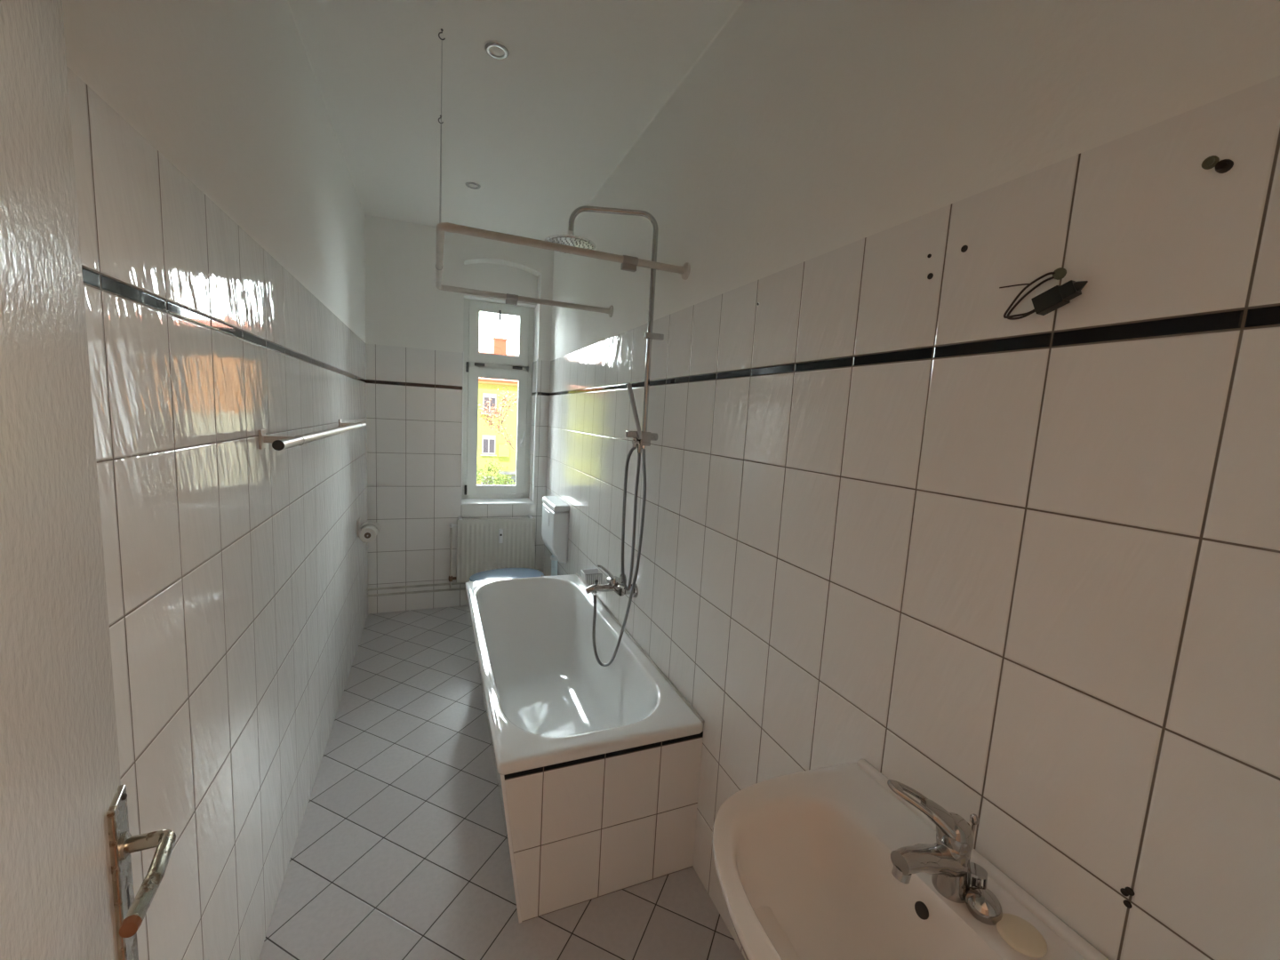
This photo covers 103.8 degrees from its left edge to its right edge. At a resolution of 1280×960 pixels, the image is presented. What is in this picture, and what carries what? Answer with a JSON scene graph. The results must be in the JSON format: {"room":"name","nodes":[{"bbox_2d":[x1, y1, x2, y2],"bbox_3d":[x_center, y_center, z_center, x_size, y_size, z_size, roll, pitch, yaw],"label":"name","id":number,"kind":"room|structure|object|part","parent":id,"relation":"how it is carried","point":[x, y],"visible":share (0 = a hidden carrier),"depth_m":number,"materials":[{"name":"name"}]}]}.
{"room":"bathroom","nodes":[
{"label":"bathroom","id":0,"kind":"room"},
{"bbox_2d":[61,0,367,959],"bbox_3d":[-1.352,-0.106,1.905,0.140,2.994,4.640,0,8,-22],"label":"wall","id":1,"kind":"structure","parent":0,"point":[221,216],"depth_m":1.16,"materials":[{"name":"white tile"}]},
{"bbox_2d":[258,418,366,450],"bbox_3d":[-1.264,-0.199,2.019,0.107,0.056,1.668,0,8,-22],"label":"towel rail","id":2,"kind":"object","parent":1,"relation":"attached to","point":[278,443],"visible":1,"depth_m":1.45,"materials":[{"name":"grey metal"}]},
{"bbox_3d":[-1.078,-0.117,1.433,0.007,0.056,0.044,0,8,-22],"label":"wall plate","id":3,"kind":"part","parent":2,"relation":"part of","materials":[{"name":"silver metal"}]},
{"bbox_3d":[-1.031,-0.116,1.452,0.106,0.030,0.016,0,8,-22],"label":"arm","id":4,"kind":"part","parent":2,"relation":"part of","materials":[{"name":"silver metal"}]},
{"bbox_3d":[-1.519,-0.290,2.641,0.106,0.030,0.016,0,8,-22],"label":"arm","id":5,"kind":"part","parent":2,"relation":"part of","materials":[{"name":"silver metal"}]},
{"bbox_2d":[357,517,380,537],"bbox_3d":[-1.796,0.312,3.324,0.127,0.110,0.168,0,8,-22],"label":"toilet paper holder","id":6,"kind":"object","parent":1,"relation":"attached to","point":[372,523],"visible":0.84,"depth_m":3.33,"materials":[{"name":"grey metal"}]},
{"bbox_3d":[-1.855,0.311,3.311,0.004,0.110,0.125,0,8,-22],"label":"wall plate","id":7,"kind":"part","parent":6,"relation":"part of","materials":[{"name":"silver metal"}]},
{"bbox_2d":[359,525,377,543],"bbox_3d":[-1.789,0.354,3.308,0.097,0.097,0.102,0,8,-22],"label":"toilet paper roll","id":8,"kind":"object","parent":6,"relation":"on","point":[371,531],"visible":0.99,"depth_m":3.27,"materials":[{"name":"white paper"}]},
{"bbox_2d":[364,214,553,614],"bbox_3d":[-1.458,-0.486,4.106,1.614,3.200,0.423,0,8,-22],"label":"wall","id":9,"kind":"structure","parent":0,"point":[414,354],"depth_m":3.82,"materials":[{"name":"white paint"}]},
{"bbox_2d":[367,587,465,596],"bbox_3d":[-1.438,0.876,4.036,1.340,0.017,0.017,0,8,-22],"label":"pipe","id":10,"kind":"object","parent":9,"relation":"attached to","point":[460,588],"visible":0.47,"depth_m":3.90,"materials":[{"name":"white metal"}]},
{"bbox_2d":[367,582,465,591],"bbox_3d":[-1.435,0.829,4.030,1.340,0.017,0.017,0,8,-22],"label":"pipe","id":11,"kind":"object","parent":9,"relation":"attached to","point":[453,583],"visible":0.53,"depth_m":3.90,"materials":[{"name":"white metal"}]},
{"bbox_2d":[449,514,535,582],"bbox_3d":[-1.193,0.552,4.068,0.661,0.512,0.130,0,8,-22],"label":"radiator","id":12,"kind":"object","parent":9,"relation":"attached to","point":[483,544],"visible":0.77,"depth_m":4.03,"materials":[{"name":"white metal"}]},
{"bbox_2d":[448,528,456,588],"bbox_3d":[-1.467,0.604,3.942,0.065,0.500,0.028,0,8,-22],"label":"pipe","id":13,"kind":"object","parent":12,"relation":"attached to","point":[451,578],"visible":1,"depth_m":3.93,"materials":[{"name":"white metal"}]},
{"bbox_2d":[463,517,527,519],"bbox_3d":[-1.154,0.316,4.039,0.579,0.004,0.048,0,8,-22],"label":"grille","id":14,"kind":"object","parent":12,"relation":"attached to","point":[499,518],"depth_m":4.05,"materials":[{"name":"grey metal"}]},
{"bbox_3d":[-1.208,0.178,4.225,0.575,0.010,0.250,0,8,-22],"label":"window sill","id":15,"kind":"part","parent":9,"relation":"part of","materials":[{"name":"white plastic"}]},
{"bbox_2d":[461,298,534,498],"bbox_3d":[-1.197,-0.650,4.227,0.576,1.642,0.134,0,8,-22],"label":"window","id":16,"kind":"structure","parent":9,"relation":"in","point":[476,364],"depth_m":4.20,"materials":[{"name":"white plastic"}]},
{"bbox_3d":[-1.215,-0.406,4.269,0.484,1.070,0.059,0,8,-22],"label":"sash","id":17,"kind":"part","parent":16,"relation":"part of","materials":[{"name":"white plastic"}]},
{"bbox_3d":[-1.170,-1.205,4.171,0.484,0.492,0.059,0,8,-22],"label":"sash","id":18,"kind":"part","parent":16,"relation":"part of","materials":[{"name":"white plastic"}]},
{"bbox_3d":[-1.007,-0.349,4.304,0.037,0.131,0.050,0,8,-22],"label":"handle","id":19,"kind":"part","parent":16,"relation":"part of","materials":[{"name":"white plastic"}]},
{"bbox_3d":[-1.125,-0.392,4.034,0.581,1.195,0.015,0,8,-22],"label":"edge trim","id":20,"kind":"part","parent":9,"relation":"part of","materials":[{"name":"white plastic"}]},
{"bbox_2d":[258,605,744,959],"bbox_3d":[-0.719,1.369,2.282,1.574,0.150,4.180,0,8,-22],"label":"floor","id":21,"kind":"structure","parent":0,"point":[400,852],"depth_m":1.80,"materials":[{"name":"tile"}]},
{"bbox_2d":[469,567,543,581],"bbox_3d":[-0.960,0.890,3.619,0.524,0.448,0.374,0,8,-22],"label":"toilet","id":22,"kind":"object","parent":21,"relation":"on","point":[515,572],"visible":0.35,"depth_m":3.59,"materials":[{"name":"white ceramic"}]},
{"bbox_2d":[473,639,703,923],"bbox_3d":[-0.428,1.025,2.426,0.689,0.529,1.684,0,8,-22],"label":"tub surround","id":23,"kind":"object","parent":21,"relation":"on","point":[580,830],"visible":0.73,"depth_m":1.65,"materials":[{"name":"tile"}]},
{"bbox_3d":[-0.702,1.021,2.331,0.098,0.529,1.650,0,8,-22],"label":"panel","id":24,"kind":"part","parent":23,"relation":"part of","materials":[{"name":"tile"}]},
{"bbox_3d":[-0.396,1.135,1.543,0.078,0.529,0.011,0,8,-22],"label":"corner trim","id":25,"kind":"part","parent":23,"relation":"part of","materials":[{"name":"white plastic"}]},
{"bbox_2d":[464,573,704,775],"bbox_3d":[-0.425,0.934,2.410,0.697,0.433,1.700,0,8,-22],"label":"bathtub","id":26,"kind":"object","parent":23,"relation":"on","point":[548,699],"visible":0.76,"depth_m":2.49,"materials":[{"name":"white ceramic"}]},
{"bbox_3d":[-0.115,1.135,1.671,0.683,0.529,0.030,0,8,-22],"label":"panel","id":27,"kind":"part","parent":23,"relation":"part of","materials":[{"name":"tile"}]},
{"bbox_2d":[286,0,744,240],"bbox_3d":[-0.581,-1.688,1.992,1.614,0.206,4.640,0,8,-22],"label":"ceiling","id":28,"kind":"structure","parent":0,"point":[541,128],"depth_m":2.07,"materials":[{"name":"white paint"}]},
{"bbox_2d":[438,28,445,39],"bbox_3d":[-0.689,-1.551,1.746,0.023,0.037,0.009,0,8,-22],"label":"ceiling hook","id":29,"kind":"object","parent":28,"relation":"attached to","point":[442,29],"visible":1,"depth_m":1.74,"materials":[{"name":"grey metal"}]},
{"bbox_2d":[464,181,481,189],"bbox_3d":[-0.978,-1.724,2.940,0.096,0.012,0.096,0,8,-22],"label":"recessed light","id":30,"kind":"object","parent":28,"relation":"in","point":[473,185],"visible":1,"depth_m":2.93,"materials":[{"name":"silver metal"}]},
{"bbox_3d":[-0.978,-1.723,2.940,0.050,0.010,0.050,0,8,-22],"label":"bulb","id":31,"kind":"part","parent":30,"relation":"part of","materials":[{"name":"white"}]},
{"bbox_2d":[482,40,510,59],"bbox_3d":[-0.521,-1.562,1.828,0.096,0.012,0.096,0,8,-22],"label":"recessed light","id":32,"kind":"object","parent":28,"relation":"in","point":[498,50],"visible":1,"depth_m":1.82,"materials":[{"name":"silver metal"}]},
{"bbox_3d":[-0.521,-1.561,1.828,0.050,0.010,0.050,0,8,-22],"label":"bulb","id":33,"kind":"part","parent":32,"relation":"part of","materials":[{"name":"white glass"}]},
{"bbox_2d":[543,0,1279,959],"bbox_3d":[0.011,-0.098,2.466,0.140,2.994,4.640,0,8,-22],"label":"wall","id":34,"kind":"structure","parent":0,"point":[1024,572],"depth_m":0.87,"materials":[{"name":"white tile"}]},
{"bbox_2d":[541,496,569,563],"bbox_3d":[-0.630,0.355,3.678,0.117,0.418,0.411,0,8,-22],"label":"toilet cistern","id":35,"kind":"object","parent":34,"relation":"attached to","point":[555,525],"visible":1,"depth_m":3.51,"materials":[{"name":"white plastic"}]},
{"bbox_3d":[-0.675,0.271,3.646,0.008,0.100,0.140,0,8,-22],"label":"flush plate","id":36,"kind":"part","parent":35,"relation":"part of","materials":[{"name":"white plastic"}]},
{"bbox_2d":[550,554,558,575],"bbox_3d":[-0.665,0.668,3.707,0.130,0.226,0.064,0,8,-22],"label":"pipe","id":37,"kind":"object","parent":35,"relation":"attached to","point":[554,562],"visible":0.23,"depth_m":3.70,"materials":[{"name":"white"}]},
{"bbox_3d":[-0.618,0.172,3.656,0.114,0.048,0.411,0,8,-22],"label":"lid","id":38,"kind":"part","parent":35,"relation":"part of","materials":[{"name":"white plastic"}]},
{"bbox_2d":[435,89,690,317],"bbox_3d":[-0.376,-1.183,2.088,0.877,0.742,0.935,0,8,-22],"label":"rail","id":39,"kind":"object","parent":34,"relation":"attached to","point":[628,263],"visible":1,"depth_m":1.79,"materials":[{"name":"grey metal"}]},
{"bbox_2d":[580,568,602,586],"bbox_3d":[-0.276,0.553,2.833,0.101,0.073,0.095,0,8,-22],"label":"soap dish","id":40,"kind":"object","parent":34,"relation":"attached to","point":[588,576],"visible":0.73,"depth_m":2.80,"materials":[{"name":"white plastic"}]},
{"bbox_3d":[-0.261,0.558,2.797,0.101,0.073,0.004,0,8,-22],"label":"panel","id":41,"kind":"part","parent":40,"relation":"part of","materials":[{"name":"grey"}]},
{"bbox_2d":[544,205,663,453],"bbox_3d":[-0.150,-0.597,2.018,0.491,0.964,0.202,4,7,4],"label":"shower column","id":42,"kind":"structure","parent":34,"relation":"attached to","point":[569,239],"depth_m":2.02,"materials":[{"name":"silver metal"}]},
{"bbox_3d":[-0.276,-0.926,1.988,0.188,0.006,0.188,0,8,-22],"label":"nozzle plate","id":43,"kind":"part","parent":42,"relation":"part of","materials":[{"name":"silver metal"}]},
{"bbox_2d":[592,445,646,666],"bbox_3d":[-0.099,0.359,2.269,0.265,1.068,0.054,9,9,38],"label":"supply hose","id":44,"kind":"object","parent":42,"relation":"hanging from","point":[644,447],"visible":0.98,"depth_m":2.25,"materials":[{"name":"silver metal"}]},
{"bbox_2d":[621,382,642,591],"bbox_3d":[-0.041,0.040,2.116,0.079,0.889,0.041,3,7,0],"label":"shower","id":45,"kind":"object","parent":42,"relation":"hanging from","point":[628,384],"visible":1,"depth_m":2.13,"materials":[{"name":"grey metal"}]},
{"bbox_2d":[584,564,638,597],"bbox_3d":[-0.150,0.468,2.374,0.221,0.144,0.218,0,8,-22],"label":"mixer","id":46,"kind":"object","parent":34,"relation":"attached to","point":[615,584],"visible":0.94,"depth_m":2.35,"materials":[{"name":"silver metal"}]},
{"bbox_3d":[-0.191,0.510,2.363,0.137,0.042,0.036,0,8,-22],"label":"spout","id":47,"kind":"part","parent":46,"relation":"part of","materials":[{"name":"silver metal"}]},
{"bbox_3d":[-0.158,0.438,2.366,0.091,0.082,0.034,0,8,-22],"label":"lever","id":48,"kind":"part","parent":46,"relation":"part of","materials":[{"name":"silver metal"}]},
{"bbox_2d":[712,759,1109,959],"bbox_3d":[0.372,0.837,0.766,0.474,0.386,0.630,0,8,-22],"label":"washbasin","id":49,"kind":"object","parent":34,"relation":"attached to","point":[804,864],"depth_m":0.89,"materials":[{"name":"white ceramic"}]},
{"bbox_2d":[887,779,978,903],"bbox_3d":[0.458,0.582,0.811,0.174,0.161,0.101,0,8,-22],"label":"faucet","id":50,"kind":"object","parent":49,"relation":"on","point":[948,860],"visible":0.99,"depth_m":0.78,"materials":[{"name":"silver metal"}]},
{"bbox_3d":[0.463,0.537,0.813,0.120,0.071,0.049,6,7,21],"label":"lever","id":51,"kind":"part","parent":50,"relation":"part of","materials":[{"name":"silver metal"}]},
{"bbox_3d":[0.450,0.598,0.785,0.131,0.067,0.048,0,8,-22],"label":"spout","id":52,"kind":"part","parent":50,"relation":"part of","materials":[{"name":"silver metal"}]},
{"bbox_3d":[0.541,0.593,0.821,0.012,0.099,0.012,0,8,-22],"label":"lift rod","id":53,"kind":"part","parent":50,"relation":"part of","materials":[{"name":"silver metal"}]},
{"bbox_2d":[964,861,1002,925],"bbox_3d":[0.532,0.649,0.791,0.049,0.045,0.078,3,7,0],"label":"drain stopper","id":54,"kind":"object","parent":49,"relation":"on","point":[980,902],"visible":0.87,"depth_m":0.77,"materials":[{"name":"silver metal"}]},
{"bbox_3d":[0.563,0.670,0.741,0.061,0.009,0.061,0,8,-22],"label":"round cap","id":55,"kind":"part","parent":49,"relation":"part of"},
{"bbox_2d":[927,272,933,279],"bbox_3d":[0.555,-0.390,0.961,0.002,0.011,0.012,0,8,-22],"label":"plug","id":56,"kind":"object","parent":34,"relation":"attached to","point":[930,276],"visible":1,"depth_m":0.96,"materials":[{"name":"grey plastic"}]},
{"bbox_2d":[960,245,967,252],"bbox_3d":[0.581,-0.414,0.899,0.002,0.012,0.012,0,8,-22],"label":"plug","id":57,"kind":"object","parent":34,"relation":"attached to","point":[964,248],"visible":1,"depth_m":0.90,"materials":[{"name":"grey plastic"}]},
{"bbox_2d":[999,267,1087,319],"bbox_3d":[0.617,-0.289,0.776,0.028,0.069,0.127,0,8,-22],"label":"cable","id":58,"kind":"object","parent":34,"relation":"attached to","point":[1056,297],"visible":1,"depth_m":0.76,"materials":[{"name":"grey plastic"}]},
{"bbox_2d":[1052,267,1066,279],"bbox_3d":[0.634,-0.313,0.760,0.009,0.017,0.017,0,8,-22],"label":"outlet","id":59,"kind":"object","parent":58,"relation":"attached to","point":[1060,273],"depth_m":0.76,"materials":[{"name":"grey"}]},
{"bbox_2d":[1120,888,1128,896],"bbox_3d":[0.662,0.564,0.686,0.002,0.009,0.009,0,8,-22],"label":"plug","id":60,"kind":"object","parent":34,"relation":"attached to","point":[1122,890],"visible":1,"depth_m":0.69,"materials":[{"name":"grey plastic"}]},
{"bbox_2d":[1123,899,1132,908],"bbox_3d":[0.663,0.577,0.683,0.002,0.009,0.009,0,8,-22],"label":"plug","id":61,"kind":"object","parent":34,"relation":"attached to","point":[1126,903],"visible":1,"depth_m":0.68,"materials":[{"name":"grey plastic"}]},
{"bbox_2d":[1124,886,1134,895],"bbox_3d":[0.664,0.558,0.681,0.002,0.010,0.010,0,8,-22],"label":"plug","id":62,"kind":"object","parent":34,"relation":"attached to","point":[1128,890],"visible":1,"depth_m":0.68,"materials":[{"name":"grey plastic"}]},
{"bbox_2d":[1201,155,1219,169],"bbox_3d":[0.696,-0.388,0.613,0.006,0.014,0.014,0,8,-22],"label":"plug","id":63,"kind":"object","parent":34,"relation":"attached to","point":[1210,162],"visible":1,"depth_m":0.61,"materials":[{"name":"grey plastic"}]},
{"bbox_2d":[1214,159,1233,173],"bbox_3d":[0.699,-0.376,0.601,0.010,0.014,0.014,0,8,-22],"label":"plug","id":64,"kind":"object","parent":34,"relation":"attached to","point":[1224,165],"visible":1,"depth_m":0.60,"materials":[{"name":"grey plastic"}]},
{"label":"outside","id":65,"kind":"structure","parent":0,"visible":0},
{"bbox_3d":[-18.941,4.293,44.770,120.000,0.300,84.800,0,8,-22],"label":"ground","id":66,"kind":"structure","parent":65,"visible":0},
{"bbox_2d":[476,458,515,484],"bbox_3d":[-9.806,2.423,30.969,3.376,7.795,6.924,4,7,5],"label":"street tree","id":67,"kind":"object","parent":66,"relation":"on","point":[500,478],"visible":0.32,"depth_m":31.66,"materials":[{"name":"green plant"}]},
{"bbox_2d":[476,336,518,484],"bbox_3d":[-19.735,-3.374,38.407,22.000,16.350,11.300,0,8,-22],"label":"apartment building","id":68,"kind":"structure","parent":66,"relation":"on","point":[491,444],"depth_m":36.91,"materials":[{"name":"yellow paint"}]},
{"bbox_3d":[-11.102,-2.492,36.847,0.850,1.050,0.015,0,8,-22],"label":"pane","id":69,"kind":"part","parent":68,"relation":"part of","materials":[{"name":"grey glass"}]},
{"bbox_3d":[-10.932,-5.484,36.481,0.850,1.050,0.015,0,8,-22],"label":"pane","id":70,"kind":"part","parent":68,"relation":"part of","materials":[{"name":"grey glass"}]},
{"bbox_2d":[478,387,517,452],"bbox_3d":[-5.119,0.354,31.933,10.576,12.177,4.822,0,8,-22],"label":"street tree","id":71,"kind":"object","parent":66,"relation":"on","point":[496,412],"visible":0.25,"depth_m":30.34,"materials":[{"name":"brown plant"}]},
{"bbox_3d":[0.177,0.195,0.123,1.614,3.000,0.140,0,8,-22],"label":"wall","id":72,"kind":"structure","parent":0,"visible":0},
{"bbox_2d":[0,0,175,959],"bbox_3d":[-0.491,0.464,0.392,0.102,2.112,0.803,-2,9,-35],"label":"door","id":73,"kind":"structure","parent":72,"relation":"in","point":[67,844],"depth_m":0.52,"materials":[{"name":"white paint"}]},
{"bbox_3d":[-0.714,0.583,0.695,0.009,0.313,0.059,-2,9,-35],"label":"plate","id":74,"kind":"part","parent":73,"relation":"part of","materials":[{"name":"silver metal"}]},
{"bbox_3d":[-0.589,0.516,0.580,0.018,0.021,0.009,0,8,-22],"label":"handle","id":75,"kind":"part","parent":73,"relation":"part of","materials":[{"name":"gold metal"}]},
{"bbox_3d":[-0.636,0.503,0.651,0.170,0.034,0.058,9,9,41],"label":"handle","id":76,"kind":"part","parent":73,"relation":"part of","materials":[{"name":"silver metal"}]}
]}

